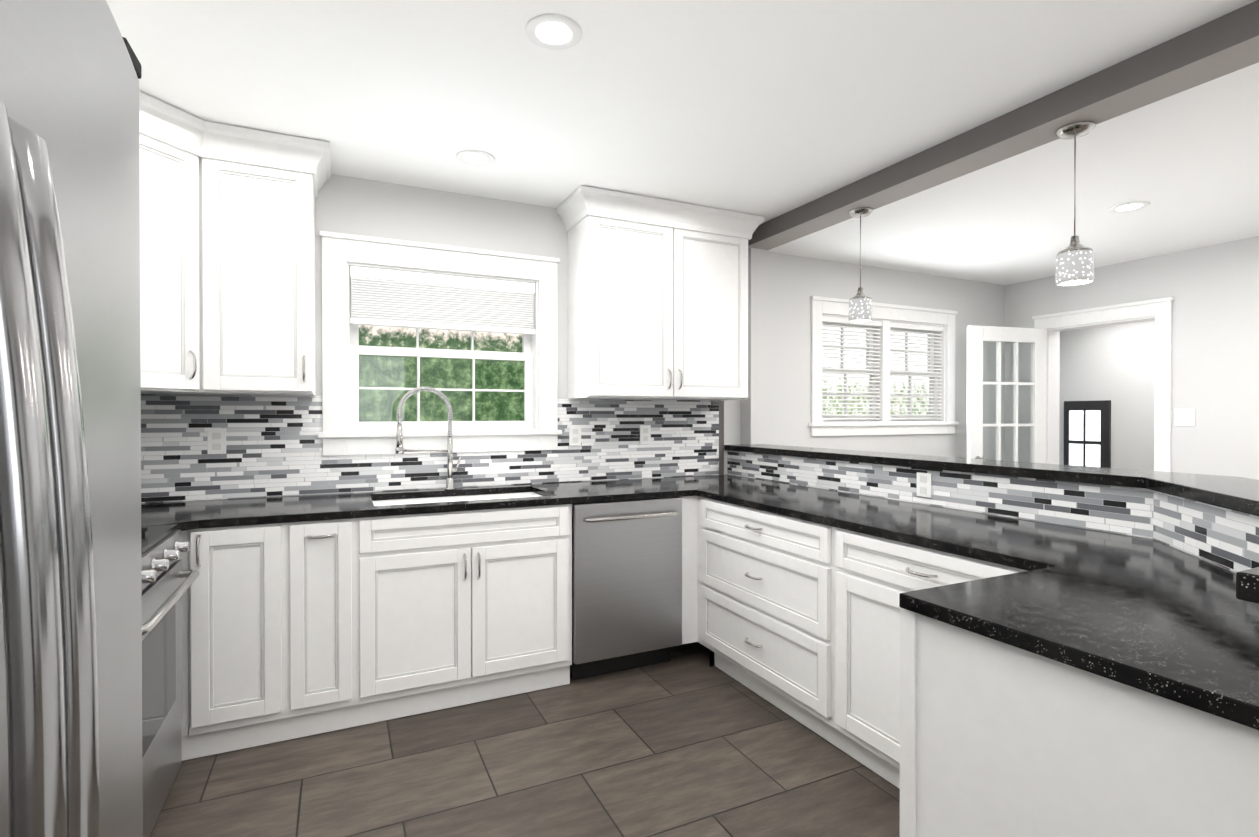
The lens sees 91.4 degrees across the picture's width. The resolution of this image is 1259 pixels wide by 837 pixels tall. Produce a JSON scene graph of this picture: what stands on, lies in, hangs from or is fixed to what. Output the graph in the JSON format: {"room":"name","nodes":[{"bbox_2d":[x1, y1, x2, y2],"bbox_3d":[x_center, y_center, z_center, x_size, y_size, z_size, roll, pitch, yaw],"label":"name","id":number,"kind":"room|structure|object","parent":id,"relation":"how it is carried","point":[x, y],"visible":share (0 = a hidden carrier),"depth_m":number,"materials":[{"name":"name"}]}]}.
{"room":"kitchen","nodes":[
{"label":"kitchen","id":0,"kind":"room"},
{"bbox_2d":[149,642,899,836],"bbox_3d":[1.539,1.324,1.442,6.650,0.050,5.800,0,0,-25],"label":"floor","id":1,"kind":"structure","parent":0,"point":[686,741],"depth_m":2.22,"materials":[{"name":"tile"}]},
{"bbox_2d":[0,0,142,836],"bbox_3d":[-0.865,0.399,0.290,0.963,1.790,0.910,0,0,-25],"label":"refrigerator","id":2,"kind":"object","parent":1,"relation":"on","point":[70,586],"visible":1,"depth_m":0.49,"materials":[{"name":"silver metal"}]},
{"bbox_2d":[141,524,198,836],"bbox_3d":[-1.703,0.787,1.746,0.696,1.011,0.759,0,0,-25],"label":"range","id":3,"kind":"object","parent":1,"relation":"on","point":[164,586],"visible":0.25,"depth_m":1.94,"materials":[{"name":"silver metal"}]},
{"bbox_2d":[180,521,307,760],"bbox_3d":[-1.601,0.849,2.642,0.384,0.880,0.626,0,0,-25],"label":"base cabinet","id":4,"kind":"object","parent":1,"relation":"on","point":[292,630],"depth_m":2.37,"materials":[{"name":"white wood"}]},
{"bbox_2d":[308,504,379,735],"bbox_3d":[-1.372,0.849,2.750,0.398,0.880,0.626,0,0,-25],"label":"base cabinet","id":5,"kind":"object","parent":1,"relation":"on","point":[344,554],"depth_m":2.51,"materials":[{"name":"white wood"}]},
{"bbox_2d":[372,492,571,720],"bbox_3d":[-0.859,0.847,2.994,1.014,0.880,0.626,0,0,-25],"label":"base cabinet","id":6,"kind":"object","parent":1,"relation":"on","point":[476,605],"depth_m":2.74,"materials":[{"name":"white wood"}]},
{"bbox_2d":[570,497,681,679],"bbox_3d":[-0.106,0.846,3.289,0.592,0.877,0.627,0,0,-25],"label":"dishwasher","id":7,"kind":"object","parent":1,"relation":"on","point":[626,584],"visible":0.88,"depth_m":3.04,"materials":[{"name":"silver metal"}]},
{"bbox_2d":[680,496,1025,780],"bbox_3d":[0.633,0.849,2.694,1.188,0.880,2.446,0,0,-25],"label":"base cabinet","id":8,"kind":"object","parent":1,"relation":"on","point":[793,610],"depth_m":2.48,"materials":[{"name":"white wood"}]},
{"bbox_2d":[141,478,774,530],"bbox_3d":[-0.780,0.390,2.990,3.487,0.032,0.696,0,0,-25],"label":"countertop","id":9,"kind":"structure","parent":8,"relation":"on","point":[188,515],"depth_m":2.76,"materials":[{"name":"black stone"}]},
{"bbox_2d":[395,386,460,489],"bbox_3d":[-1.038,0.103,3.170,0.326,0.539,0.056,0,0,-28],"label":"faucet","id":10,"kind":"object","parent":9,"relation":"on","point":[399,449],"visible":0.98,"depth_m":3.19,"materials":[{"name":"silver metal"}]},
{"bbox_2d":[661,474,756,485],"bbox_3d":[0.491,0.386,3.634,0.634,0.032,0.390,0,0,-25],"label":"countertop","id":11,"kind":"structure","parent":8,"relation":"on","point":[724,477],"depth_m":3.72,"materials":[{"name":"black stone"}]},
{"bbox_2d":[701,482,1235,597],"bbox_3d":[1.160,0.395,2.226,0.637,0.032,2.430,0,0,-25],"label":"countertop","id":12,"kind":"structure","parent":8,"relation":"on","point":[980,536],"depth_m":2.05,"materials":[{"name":"black stone"}]},
{"bbox_2d":[888,596,1258,836],"bbox_3d":[1.285,0.857,1.319,1.188,0.880,0.678,0,0,-25],"label":"peninsula end panel","id":13,"kind":"object","parent":1,"relation":"on","point":[947,730],"depth_m":1.10,"materials":[{"name":"white wood"}]},
{"bbox_2d":[899,558,1258,729],"bbox_3d":[0.992,0.401,1.173,0.568,0.032,0.673,0,0,-25],"label":"countertop","id":14,"kind":"structure","parent":13,"relation":"on","point":[1157,618],"depth_m":1.15,"materials":[{"name":"black stone"}]},
{"bbox_2d":[156,174,1004,502],"bbox_3d":[0.328,0.033,3.986,6.650,2.500,0.150,0,0,-25],"label":"wall","id":15,"kind":"structure","parent":0,"point":[358,206],"depth_m":4.23,"materials":[{"name":"paint"}]},
{"bbox_2d":[139,91,198,394],"bbox_3d":[-2.071,-0.655,2.397,0.650,1.096,0.649,0,0,-25],"label":"upper cabinet","id":16,"kind":"object","parent":15,"relation":"attached to","point":[163,176],"depth_m":2.40,"materials":[{"name":"white wood"}]},
{"bbox_2d":[207,429,225,453],"bbox_3d":[-1.903,0.105,2.831,0.072,0.116,0.008,0,0,-25],"label":"electrical outlet","id":17,"kind":"object","parent":15,"relation":"attached to","point":[216,441],"visible":1,"depth_m":2.83,"materials":[{"name":"white plastic"}]},
{"bbox_2d":[219,124,318,395],"bbox_3d":[-1.670,-0.657,2.742,0.463,1.096,0.371,0,0,-25],"label":"upper cabinet","id":18,"kind":"object","parent":15,"relation":"attached to","point":[227,259],"depth_m":2.64,"materials":[{"name":"white wood"}]},
{"bbox_2d":[141,394,723,502],"bbox_3d":[-0.942,0.130,3.295,3.462,0.483,0.009,0,0,-25],"label":"tile backsplash","id":19,"kind":"structure","parent":15,"relation":"attached to","point":[273,446],"depth_m":3.08,"materials":[{"name":"tile"}]},
{"bbox_2d":[569,426,580,445],"bbox_3d":[-0.317,0.101,3.584,0.072,0.116,0.008,0,0,-25],"label":"electrical outlet","id":20,"kind":"object","parent":19,"relation":"attached to","point":[574,435],"visible":1,"depth_m":3.58,"materials":[{"name":"white plastic"}]},
{"bbox_2d":[640,425,650,443],"bbox_3d":[0.099,0.099,3.781,0.072,0.116,0.008,0,0,-25],"label":"electrical outlet","id":21,"kind":"object","parent":19,"relation":"attached to","point":[645,434],"visible":1,"depth_m":3.78,"materials":[{"name":"white plastic"}]},
{"bbox_2d":[318,231,561,455],"bbox_3d":[-0.987,-0.368,3.326,1.250,1.100,0.170,0,0,-25],"label":"kitchen window","id":22,"kind":"structure","parent":15,"relation":"in","point":[351,288],"depth_m":3.27,"materials":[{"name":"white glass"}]},
{"bbox_2d":[556,185,764,400],"bbox_3d":[0.197,-0.663,3.614,1.181,1.096,0.397,0,0,-25],"label":"upper cabinet","id":23,"kind":"object","parent":15,"relation":"attached to","point":[657,299],"visible":1,"depth_m":3.47,"materials":[{"name":"white wood"}]},
{"bbox_2d":[809,296,958,435],"bbox_3d":[1.940,-0.371,4.715,1.530,0.990,0.170,0,0,-25],"label":"dining window","id":24,"kind":"structure","parent":15,"relation":"in","point":[878,419],"depth_m":4.68,"materials":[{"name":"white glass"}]},
{"bbox_2d":[106,0,1258,284],"bbox_3d":[1.539,-1.171,1.427,6.650,0.100,5.800,0,0,-25],"label":"ceiling","id":25,"kind":"structure","parent":0,"point":[768,110],"depth_m":2.34,"materials":[{"name":"paint"}]},
{"bbox_2d":[456,150,494,165],"bbox_3d":[-0.713,-1.206,2.848,0.176,0.006,0.176,0,0,-25],"label":"recessed light","id":26,"kind":"object","parent":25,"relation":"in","point":[475,157],"visible":1,"depth_m":2.84,"materials":[{"name":"white plastic"}]},
{"bbox_2d":[525,14,581,49],"bbox_3d":[-0.236,-1.201,1.913,0.176,0.006,0.176,0,0,-25],"label":"recessed light","id":27,"kind":"object","parent":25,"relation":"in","point":[554,31],"visible":1,"depth_m":1.90,"materials":[{"name":"white plastic"}]},
{"bbox_2d":[748,0,1258,249],"bbox_3d":[1.968,-1.150,1.630,0.180,0.104,5.498,0,0,-25],"label":"beam","id":28,"kind":"structure","parent":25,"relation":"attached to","point":[1226,44],"depth_m":2.29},
{"bbox_2d":[848,207,872,322],"bbox_3d":[1.232,-0.814,3.276,0.124,0.586,0.124,0,0,-25],"label":"pendant light","id":29,"kind":"object","parent":28,"relation":"hanging from","point":[860,305],"visible":1,"depth_m":3.24,"materials":[{"name":"clear glass"}]},
{"bbox_2d":[1055,121,1095,285],"bbox_3d":[1.692,-0.808,2.332,0.124,0.586,0.124,0,0,-25],"label":"pendant light","id":30,"kind":"object","parent":28,"relation":"hanging from","point":[1074,262],"visible":1,"depth_m":2.30,"materials":[{"name":"clear glass"}]},
{"bbox_2d":[1108,201,1149,212],"bbox_3d":[2.668,-1.129,3.280,0.176,0.006,0.176,0,0,-25],"label":"recessed light","id":31,"kind":"object","parent":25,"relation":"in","point":[1129,206],"visible":1,"depth_m":3.27,"materials":[{"name":"white plastic"}]},
{"bbox_2d":[741,248,767,444],"bbox_3d":[0.831,-0.471,4.077,0.140,1.283,0.109,0,0,-25],"label":"wall","id":32,"kind":"structure","parent":0,"point":[754,417],"depth_m":4.03,"materials":[{"name":"paint"}]},
{"bbox_2d":[729,474,1235,572],"bbox_3d":[0.861,0.756,2.377,1.310,1.074,3.218,0,0,-25],"label":"wall","id":33,"kind":"structure","parent":0,"point":[1043,522],"depth_m":2.16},
{"bbox_2d":[727,450,1153,538],"bbox_3d":[1.154,0.294,2.995,0.008,0.158,2.348,0,0,-25],"label":"tile backsplash","id":34,"kind":"structure","parent":33,"relation":"attached to","point":[1117,509],"depth_m":2.46,"materials":[{"name":"tile"}]},
{"bbox_2d":[917,472,931,497],"bbox_3d":[1.290,0.291,2.690,0.008,0.105,0.072,0,0,-25],"label":"electrical outlet","id":35,"kind":"object","parent":34,"relation":"attached to","point":[923,484],"visible":1,"depth_m":2.68,"materials":[{"name":"white plastic"}]},
{"bbox_2d":[724,444,1258,602],"bbox_3d":[0.889,0.201,2.337,1.570,0.035,3.308,0,0,-25],"label":"bar","id":36,"kind":"object","parent":33,"relation":"on","point":[1239,494],"visible":0.94,"depth_m":2.10,"materials":[{"name":"black stone"}]},
{"bbox_2d":[1153,491,1258,572],"bbox_3d":[1.479,0.304,1.438,0.008,0.158,1.061,0,0,20],"label":"tile backsplash","id":37,"kind":"structure","parent":33,"relation":"attached to","point":[1224,537],"depth_m":1.64,"materials":[{"name":"tile"}]},
{"bbox_2d":[1059,321,1154,470],"bbox_3d":[4.077,0.391,5.242,1.200,3.270,2.400,0,0,-25],"label":"wall","id":38,"kind":"structure","parent":0,"point":[1114,364],"depth_m":5.60,"materials":[{"name":"paint"}]},
{"bbox_2d":[1064,400,1110,467],"bbox_3d":[4.272,0.876,5.907,0.080,2.090,0.590,0,0,-25],"label":"door","id":39,"kind":"structure","parent":38,"relation":"attached to","point":[1087,433],"depth_m":5.80,"materials":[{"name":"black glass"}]},
{"bbox_2d":[1005,236,1258,479],"bbox_3d":[4.475,0.040,2.827,0.150,2.500,5.500,0,0,-25],"label":"wall","id":40,"kind":"structure","parent":0,"point":[1213,290],"depth_m":4.08,"materials":[{"name":"paint"}]},
{"bbox_2d":[965,325,1046,463],"bbox_3d":[2.971,0.273,4.878,0.729,1.985,0.232,0,0,-25],"label":"french door","id":41,"kind":"structure","parent":40,"relation":"in","point":[977,336],"depth_m":4.84,"materials":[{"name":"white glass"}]},
{"bbox_2d":[1032,297,1173,471],"bbox_3d":[3.587,0.222,4.662,0.182,2.115,0.934,0,0,-25],"label":"door frame","id":42,"kind":"structure","parent":40,"relation":"attached to","point":[1159,310],"depth_m":4.43,"materials":[{"name":"white wood"}]},
{"bbox_2d":[1174,408,1194,425],"bbox_3d":[3.757,-0.008,4.155,0.008,0.120,0.115,0,0,-25],"label":"light switch","id":43,"kind":"object","parent":40,"relation":"attached to","point":[1184,416],"visible":1,"depth_m":4.15,"materials":[{"name":"white plastic"}]},
{"bbox_3d":[-1.365,0.057,-0.027,0.150,2.500,5.650,0,0,-25],"label":"wall","id":44,"kind":"structure","parent":0,"visible":0},
{"bbox_2d":[183,111,222,394],"bbox_3d":[-1.829,-0.660,2.337,0.401,1.086,0.332,0,0,-25],"label":"upper cabinet","id":45,"kind":"object","parent":44,"relation":"attached to","point":[200,137],"depth_m":2.54,"materials":[{"name":"white wood"}]},
{"label":"outside","id":46,"kind":"structure","parent":0,"visible":0},
{"bbox_2d":[359,300,523,421],"bbox_3d":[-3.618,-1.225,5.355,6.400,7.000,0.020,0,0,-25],"label":"garden","id":47,"kind":"object","parent":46,"point":[425,374],"depth_m":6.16,"materials":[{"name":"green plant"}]},
{"bbox_2d":[822,326,928,413],"bbox_3d":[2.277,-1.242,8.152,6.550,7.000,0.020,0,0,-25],"label":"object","id":48,"kind":"structure","parent":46,"point":[855,390],"depth_m":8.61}
]}

